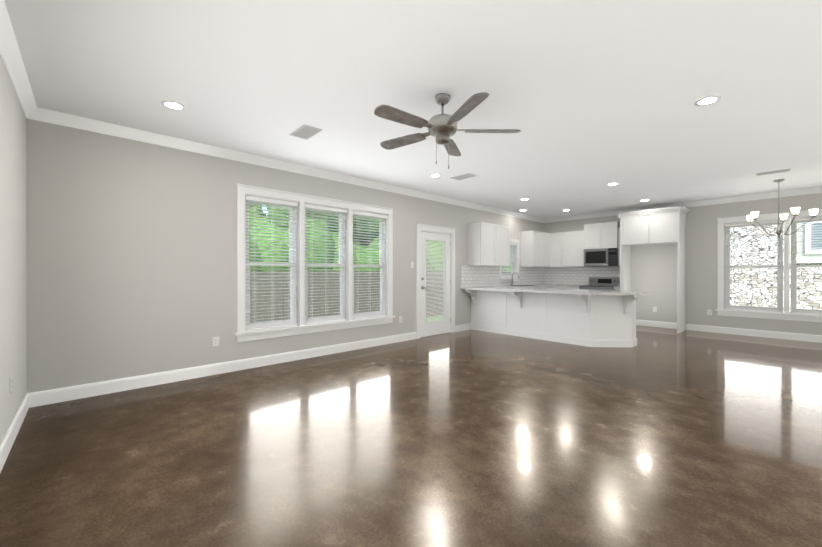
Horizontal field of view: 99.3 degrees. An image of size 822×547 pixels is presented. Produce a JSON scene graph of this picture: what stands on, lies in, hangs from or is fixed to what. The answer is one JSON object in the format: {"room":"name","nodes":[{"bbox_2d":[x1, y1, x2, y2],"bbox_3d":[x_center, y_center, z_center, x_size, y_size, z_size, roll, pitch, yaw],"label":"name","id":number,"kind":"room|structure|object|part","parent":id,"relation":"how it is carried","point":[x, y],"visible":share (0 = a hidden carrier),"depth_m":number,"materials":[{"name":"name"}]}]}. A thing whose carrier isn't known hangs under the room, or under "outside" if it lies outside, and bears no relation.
{"room":"living room","nodes":[
{"label":"living room","id":0,"kind":"room"},
{"bbox_2d":[0,55,26,443],"bbox_3d":[-1.325,-0.139,0.710,0.150,2.740,6.600,0,0,-43],"label":"wall","id":1,"kind":"structure","parent":0,"point":[13,331],"depth_m":2.60,"materials":[{"name":"grey paint"}]},
{"bbox_2d":[9,375,11,392],"bbox_3d":[-2.887,0.797,2.522,0.008,0.114,0.070,0,0,-43],"label":"electrical outlet","id":2,"kind":"object","parent":1,"relation":"attached to","point":[10,382],"visible":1,"depth_m":2.50,"materials":[{"name":"white plastic"}]},
{"bbox_2d":[0,393,31,472],"bbox_3d":[-1.274,1.165,0.780,0.016,0.132,6.570,0,0,-43],"label":"baseboard","id":3,"kind":"structure","parent":1,"relation":"attached to","point":[6,444],"depth_m":2.56,"materials":[{"name":"white wood"}]},
{"bbox_2d":[0,0,39,119],"bbox_3d":[-1.242,-1.459,0.783,0.075,0.100,6.420,0,0,-43],"label":"crown molding","id":4,"kind":"structure","parent":1,"relation":"attached to","point":[10,54],"depth_m":2.46,"materials":[{"name":"white wood"}]},
{"bbox_2d":[26,118,543,392],"bbox_3d":[0.079,-0.152,6.598,10.200,2.740,0.150,0,0,-43],"label":"wall","id":5,"kind":"structure","parent":0,"point":[131,258],"depth_m":3.79,"materials":[{"name":"grey paint"}]},
{"bbox_2d":[213,336,218,345],"bbox_3d":[-2.365,0.823,4.236,0.070,0.114,0.008,0,0,-43],"label":"electrical outlet","id":6,"kind":"object","parent":5,"relation":"attached to","point":[215,341],"visible":1,"depth_m":4.24,"materials":[{"name":"white plastic"}]},
{"bbox_2d":[32,332,415,406],"bbox_3d":[-1.693,1.156,4.853,4.865,0.132,0.016,0,0,-43],"label":"baseboard","id":7,"kind":"structure","parent":5,"relation":"attached to","point":[45,397],"depth_m":4.06,"materials":[{"name":"white wood"}]},
{"bbox_2d":[25,108,543,222],"bbox_3d":[0.156,-1.471,6.512,9.900,0.100,0.075,0,0,-43],"label":"crown molding","id":8,"kind":"structure","parent":5,"relation":"attached to","point":[49,116],"depth_m":4.31,"materials":[{"name":"white wood"}]},
{"bbox_2d":[234,183,394,341],"bbox_3d":[-1.293,-0.134,5.291,2.590,1.990,0.200,0,0,-43],"label":"window","id":9,"kind":"structure","parent":5,"relation":"in","point":[292,244],"depth_m":5.08,"materials":[{"name":"white wood"}]},
{"bbox_2d":[420,231,450,337],"bbox_3d":[0.469,0.210,6.928,0.896,2.016,0.191,0,0,-43],"label":"door","id":10,"kind":"structure","parent":5,"relation":"in","point":[434,328],"depth_m":6.90,"materials":[{"name":"white wood"}]},
{"bbox_2d":[416,223,455,338],"bbox_3d":[0.458,0.143,6.926,1.120,2.150,0.182,0,0,-43],"label":"door frame","id":11,"kind":"structure","parent":5,"relation":"attached to","point":[435,229],"depth_m":6.88,"materials":[{"name":"white wood"}]},
{"bbox_2d":[455,323,470,331],"bbox_3d":[1.110,1.151,7.439,0.543,0.132,0.016,0,0,-43],"label":"baseboard","id":12,"kind":"structure","parent":5,"relation":"attached to","point":[462,327],"depth_m":7.43,"materials":[{"name":"white wood"}]},
{"bbox_2d":[469,222,496,265],"bbox_3d":[1.577,-0.629,7.637,0.612,0.910,0.346,0,0,-43],"label":"upper cabinet","id":13,"kind":"object","parent":5,"relation":"attached to","point":[482,235],"depth_m":7.46,"materials":[{"name":"white wood"}]},
{"bbox_2d":[497,224,508,265],"bbox_3d":[1.936,-0.629,7.968,0.612,0.910,0.346,0,0,-43],"label":"upper cabinet","id":14,"kind":"object","parent":5,"relation":"attached to","point":[502,231],"depth_m":7.86,"materials":[{"name":"white wood"}]},
{"bbox_2d":[499,239,520,281],"bbox_3d":[2.415,-0.331,8.712,0.920,1.070,0.200,0,0,-43],"label":"kitchen window","id":15,"kind":"structure","parent":5,"relation":"in","point":[512,260],"depth_m":8.84,"materials":[{"name":"white"}]},
{"bbox_3d":[2.430,-0.331,8.695,0.920,1.070,0.155,0,0,-43],"label":"kitchen window trim","id":16,"kind":"part","parent":15,"relation":"part of","materials":[{"name":"white wood"}]},
{"bbox_2d":[521,230,544,265],"bbox_3d":[3.212,-0.632,9.145,0.681,0.910,0.346,0,0,-43],"label":"upper cabinet","id":17,"kind":"object","parent":5,"relation":"attached to","point":[532,242],"depth_m":8.95,"materials":[{"name":"white wood"}]},
{"bbox_2d":[461,231,619,287],"bbox_3d":[3.127,-0.394,7.864,3.696,1.380,2.114,0,0,-43],"label":"backsplash","id":18,"kind":"structure","parent":5,"relation":"attached to","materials":[{"name":"tile"}]},
{"bbox_2d":[545,232,552,265],"bbox_3d":[3.522,-0.632,9.403,0.369,0.910,0.387,0,0,-43],"label":"upper cabinet","id":19,"kind":"object","parent":5,"relation":"attached to","point":[548,237],"depth_m":9.36,"materials":[{"name":"white wood"}]},
{"bbox_2d":[0,325,821,546],"bbox_3d":[2.368,1.284,4.121,10.200,0.120,6.900,0,0,-43],"label":"floor","id":20,"kind":"structure","parent":0,"point":[661,437],"depth_m":2.40,"materials":[{"name":"concrete"}]},
{"bbox_2d":[505,290,536,337],"bbox_3d":[2.336,0.778,7.054,0.748,0.880,0.833,0,0,-43],"label":"base cabinet","id":21,"kind":"object","parent":20,"relation":"on","point":[520,309],"depth_m":6.71,"materials":[{"name":"white wood"}]},
{"bbox_2d":[537,282,568,289],"bbox_3d":[3.228,0.314,8.566,2.596,0.040,1.221,0,0,-43],"label":"countertop","id":22,"kind":"structure","parent":21,"relation":"on","point":[554,284],"depth_m":8.96,"materials":[{"name":"grey stone"}]},
{"bbox_2d":[537,294,576,344],"bbox_3d":[2.818,0.779,6.532,0.748,0.880,0.833,0,0,-43],"label":"base cabinet","id":23,"kind":"object","parent":20,"relation":"on","point":[556,313],"depth_m":6.22,"materials":[{"name":"white wood"}]},
{"bbox_2d":[569,286,576,289],"bbox_3d":[4.119,0.773,9.016,0.677,0.880,0.671,0,0,-43],"label":"base cabinet","id":24,"kind":"object","parent":20,"relation":"on","point":[572,287],"depth_m":8.67,"materials":[{"name":"white"}]},
{"bbox_2d":[577,286,624,289],"bbox_3d":[4.597,0.762,8.476,0.668,0.905,0.892,0,0,-43],"label":"base cabinet","id":25,"kind":"object","parent":20,"relation":"on","point":[578,287],"depth_m":8.11,"materials":[{"name":"white"}]},
{"bbox_2d":[579,277,619,289],"bbox_3d":[4.584,0.654,8.464,0.742,1.120,0.754,0,0,-43],"label":"range","id":26,"kind":"object","parent":25,"relation":"in","point":[596,283],"depth_m":8.57,"materials":[{"name":"silver metal"}]},
{"bbox_2d":[577,294,636,346],"bbox_3d":[3.297,0.780,6.012,0.748,0.880,0.822,0,0,-43],"label":"base cabinet","id":27,"kind":"object","parent":20,"relation":"on","point":[602,321],"depth_m":5.80,"materials":[{"name":"white wood"}]},
{"bbox_2d":[461,286,648,297],"bbox_3d":[2.526,0.317,6.616,1.080,0.042,3.136,0,0,-43],"label":"countertop","id":28,"kind":"structure","parent":27,"relation":"on","point":[520,289],"depth_m":6.11,"materials":[{"name":"grey stone"}]},
{"bbox_2d":[629,294,644,317],"bbox_3d":[3.557,0.505,5.641,0.241,0.330,0.241,0,0,-43],"label":"corbel","id":29,"kind":"object","parent":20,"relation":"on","point":[632,301],"depth_m":5.78,"materials":[{"name":"white wood"}]},
{"bbox_2d":[4,0,821,218],"bbox_3d":[2.368,-1.576,4.115,10.200,0.120,6.900,0,0,-43],"label":"ceiling","id":30,"kind":"structure","parent":0,"point":[590,99],"depth_m":2.81,"materials":[{"name":"white paint"}]},
{"bbox_2d":[161,100,184,109],"bbox_3d":[-2.136,-1.509,3.142,0.180,0.008,0.180,0,0,-43],"label":"recessed light","id":31,"kind":"object","parent":30,"relation":"in","point":[173,105],"visible":1,"depth_m":3.14,"materials":[{"name":"white"}]},
{"bbox_2d":[290,124,321,139],"bbox_3d":[-1.128,-1.511,3.746,0.200,0.008,0.360,0,0,-43],"label":"ceiling vent","id":32,"kind":"object","parent":30,"relation":"in","point":[305,132],"visible":0.98,"depth_m":3.74,"materials":[{"name":"grey metal"}]},
{"bbox_2d":[429,174,440,176],"bbox_3d":[0.375,-1.514,5.405,0.180,0.008,0.180,0,0,-43],"label":"recessed light","id":33,"kind":"object","parent":30,"relation":"in","point":[435,175],"visible":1,"depth_m":5.40,"materials":[{"name":"white"}]},
{"bbox_2d":[374,92,520,168],"bbox_3d":[0.231,-1.202,2.983,1.255,0.625,1.278,0,0,-43],"label":"fan","id":34,"kind":"object","parent":30,"relation":"hanging from","point":[442,127],"visible":1,"depth_m":2.92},
{"bbox_2d":[451,173,476,179],"bbox_3d":[0.824,-1.515,5.479,0.200,0.008,0.360,0,0,-43],"label":"ceiling vent","id":35,"kind":"object","parent":30,"relation":"in","point":[464,176],"visible":0.94,"depth_m":5.46,"materials":[{"name":"grey metal"}]},
{"bbox_2d":[694,95,720,105],"bbox_3d":[2.595,-1.509,3.059,0.180,0.008,0.180,0,0,-43],"label":"recessed light","id":36,"kind":"object","parent":30,"relation":"in","point":[708,100],"visible":1,"depth_m":3.05,"materials":[{"name":"white"}]},
{"bbox_2d":[756,168,790,175],"bbox_3d":[5.421,-1.514,5.231,0.160,0.008,0.360,0,0,-43],"label":"ceiling vent","id":37,"kind":"object","parent":30,"relation":"in","point":[773,172],"visible":0.96,"depth_m":5.23,"materials":[{"name":"grey metal"}]},
{"bbox_2d":[746,179,818,237],"bbox_3d":[5.995,-1.047,5.672,0.816,0.945,0.820,0,0,-43],"label":"chandelier","id":38,"kind":"object","parent":30,"relation":"hanging from","point":[783,217],"visible":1,"depth_m":5.65,"materials":[{"name":"silver metal"}]},
{"bbox_2d":[616,206,688,332],"bbox_3d":[5.306,-0.074,7.700,0.716,2.580,1.200,0,0,-43],"label":"cabinet","id":39,"kind":"object","parent":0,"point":[659,226],"depth_m":7.46,"materials":[{"name":"white wood"}]},
{"bbox_2d":[544,193,821,334],"bbox_3d":[6.061,-0.153,7.526,0.150,2.740,6.600,0,0,-43],"label":"wall","id":40,"kind":"structure","parent":0,"point":[654,270],"depth_m":7.41,"materials":[{"name":"grey paint"}]},
{"bbox_2d":[553,232,564,265],"bbox_3d":[3.973,-0.632,9.386,0.387,0.910,0.372,0,0,-43],"label":"upper cabinet","id":41,"kind":"object","parent":40,"relation":"attached to","point":[558,238],"depth_m":9.22,"materials":[{"name":"white wood"}]},
{"bbox_2d":[565,231,580,265],"bbox_3d":[4.251,-0.632,9.114,0.346,0.910,0.651,0,0,-43],"label":"upper cabinet","id":42,"kind":"object","parent":40,"relation":"attached to","point":[572,238],"depth_m":8.96,"materials":[{"name":"white wood"}]},
{"bbox_2d":[581,223,604,249],"bbox_3d":[4.601,-0.916,8.687,0.410,0.620,0.451,0,0,-43],"label":"upper cabinet","id":43,"kind":"object","parent":40,"relation":"attached to","point":[593,235],"depth_m":8.57,"materials":[{"name":"white wood"}]},
{"bbox_2d":[581,246,608,265],"bbox_3d":[4.626,-0.389,8.628,0.455,0.423,0.566,0,0,-43],"label":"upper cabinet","id":44,"kind":"object","parent":40,"relation":"attached to","point":[599,257],"depth_m":8.49,"materials":[{"name":"silver metal"}]},
{"bbox_2d":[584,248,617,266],"bbox_3d":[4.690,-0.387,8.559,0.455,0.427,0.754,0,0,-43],"label":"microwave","id":45,"kind":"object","parent":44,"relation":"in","point":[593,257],"depth_m":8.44,"materials":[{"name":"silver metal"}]},
{"bbox_2d":[605,222,624,249],"bbox_3d":[4.836,-0.915,8.432,0.410,0.620,0.376,0,0,-43],"label":"upper cabinet","id":46,"kind":"object","parent":40,"relation":"attached to","point":[612,229],"depth_m":8.24,"materials":[{"name":"white wood"}]},
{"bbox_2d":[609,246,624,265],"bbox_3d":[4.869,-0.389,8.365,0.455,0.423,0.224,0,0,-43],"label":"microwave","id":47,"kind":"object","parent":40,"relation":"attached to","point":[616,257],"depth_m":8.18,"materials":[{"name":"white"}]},
{"bbox_2d":[621,214,652,245],"bbox_3d":[5.181,-0.964,7.885,0.646,0.640,0.567,0,0,-43],"label":"upper cabinet","id":48,"kind":"object","parent":40,"relation":"attached to","point":[636,229],"depth_m":7.67,"materials":[{"name":"white wood"}]},
{"bbox_2d":[653,210,684,245],"bbox_3d":[5.482,-0.964,7.559,0.646,0.640,0.567,0,0,-43],"label":"upper cabinet","id":49,"kind":"object","parent":40,"relation":"attached to","point":[668,225],"depth_m":7.27,"materials":[{"name":"white wood"}]},
{"bbox_2d":[544,186,821,222],"bbox_3d":[5.979,-1.473,7.447,0.075,0.100,6.420,0,0,-43],"label":"crown molding","id":50,"kind":"structure","parent":40,"relation":"attached to","point":[804,191],"depth_m":7.17,"materials":[{"name":"white wood"}]},
{"bbox_2d":[636,319,821,342],"bbox_3d":[6.722,1.152,6.690,0.016,0.132,4.410,0,0,-43],"label":"baseboard","id":51,"kind":"structure","parent":40,"relation":"attached to","point":[726,330],"depth_m":6.91,"materials":[{"name":"white wood"}]},
{"bbox_2d":[715,209,821,321],"bbox_3d":[6.978,-0.136,6.488,0.200,1.990,1.990,0,0,-43],"label":"window","id":52,"kind":"structure","parent":40,"relation":"in","point":[779,277],"depth_m":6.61,"materials":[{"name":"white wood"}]},
{"label":"outside","id":53,"kind":"structure","parent":0,"visible":0},
{"bbox_2d":[426,315,442,321],"bbox_3d":[2.004,1.665,8.276,75.000,0.200,80.000,0,0,-43],"label":"ground","id":54,"kind":"structure","parent":53,"point":[434,319],"depth_m":12.09,"materials":[{"name":"green plant"}]},
{"bbox_2d":[249,203,266,226],"bbox_3d":[-8.210,-0.786,14.186,5.939,5.754,5.041,0,0,-43],"label":"tree","id":55,"kind":"object","parent":54,"relation":"on","point":[255,213],"depth_m":14.49,"materials":[{"name":"green plant"}]},
{"bbox_2d":[255,206,359,260],"bbox_3d":[-3.721,-1.844,13.784,5.472,6.794,5.370,0,0,-43],"label":"tree","id":56,"kind":"object","parent":54,"relation":"on","point":[306,216],"depth_m":11.53,"materials":[{"name":"green plant"}]},
{"bbox_2d":[332,214,378,246],"bbox_3d":[-2.978,-2.208,16.197,6.003,7.513,6.565,0,0,-43],"label":"tree","id":57,"kind":"object","parent":54,"relation":"on","point":[360,230],"depth_m":13.93,"materials":[{"name":"green plant"}]},
{"bbox_2d":[249,217,510,271],"bbox_3d":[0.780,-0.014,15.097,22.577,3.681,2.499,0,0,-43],"label":"tree","id":58,"kind":"object","parent":54,"relation":"on","point":[331,267],"depth_m":10.48,"materials":[{"name":"green plant"}]},
{"bbox_2d":[250,270,510,322],"bbox_3d":[-1.943,0.735,10.423,28.112,1.650,0.148,0,0,-43],"label":"fence","id":59,"kind":"object","parent":54,"relation":"on","point":[286,298],"depth_m":9.71,"materials":[{"name":"brown wood"}]}
]}

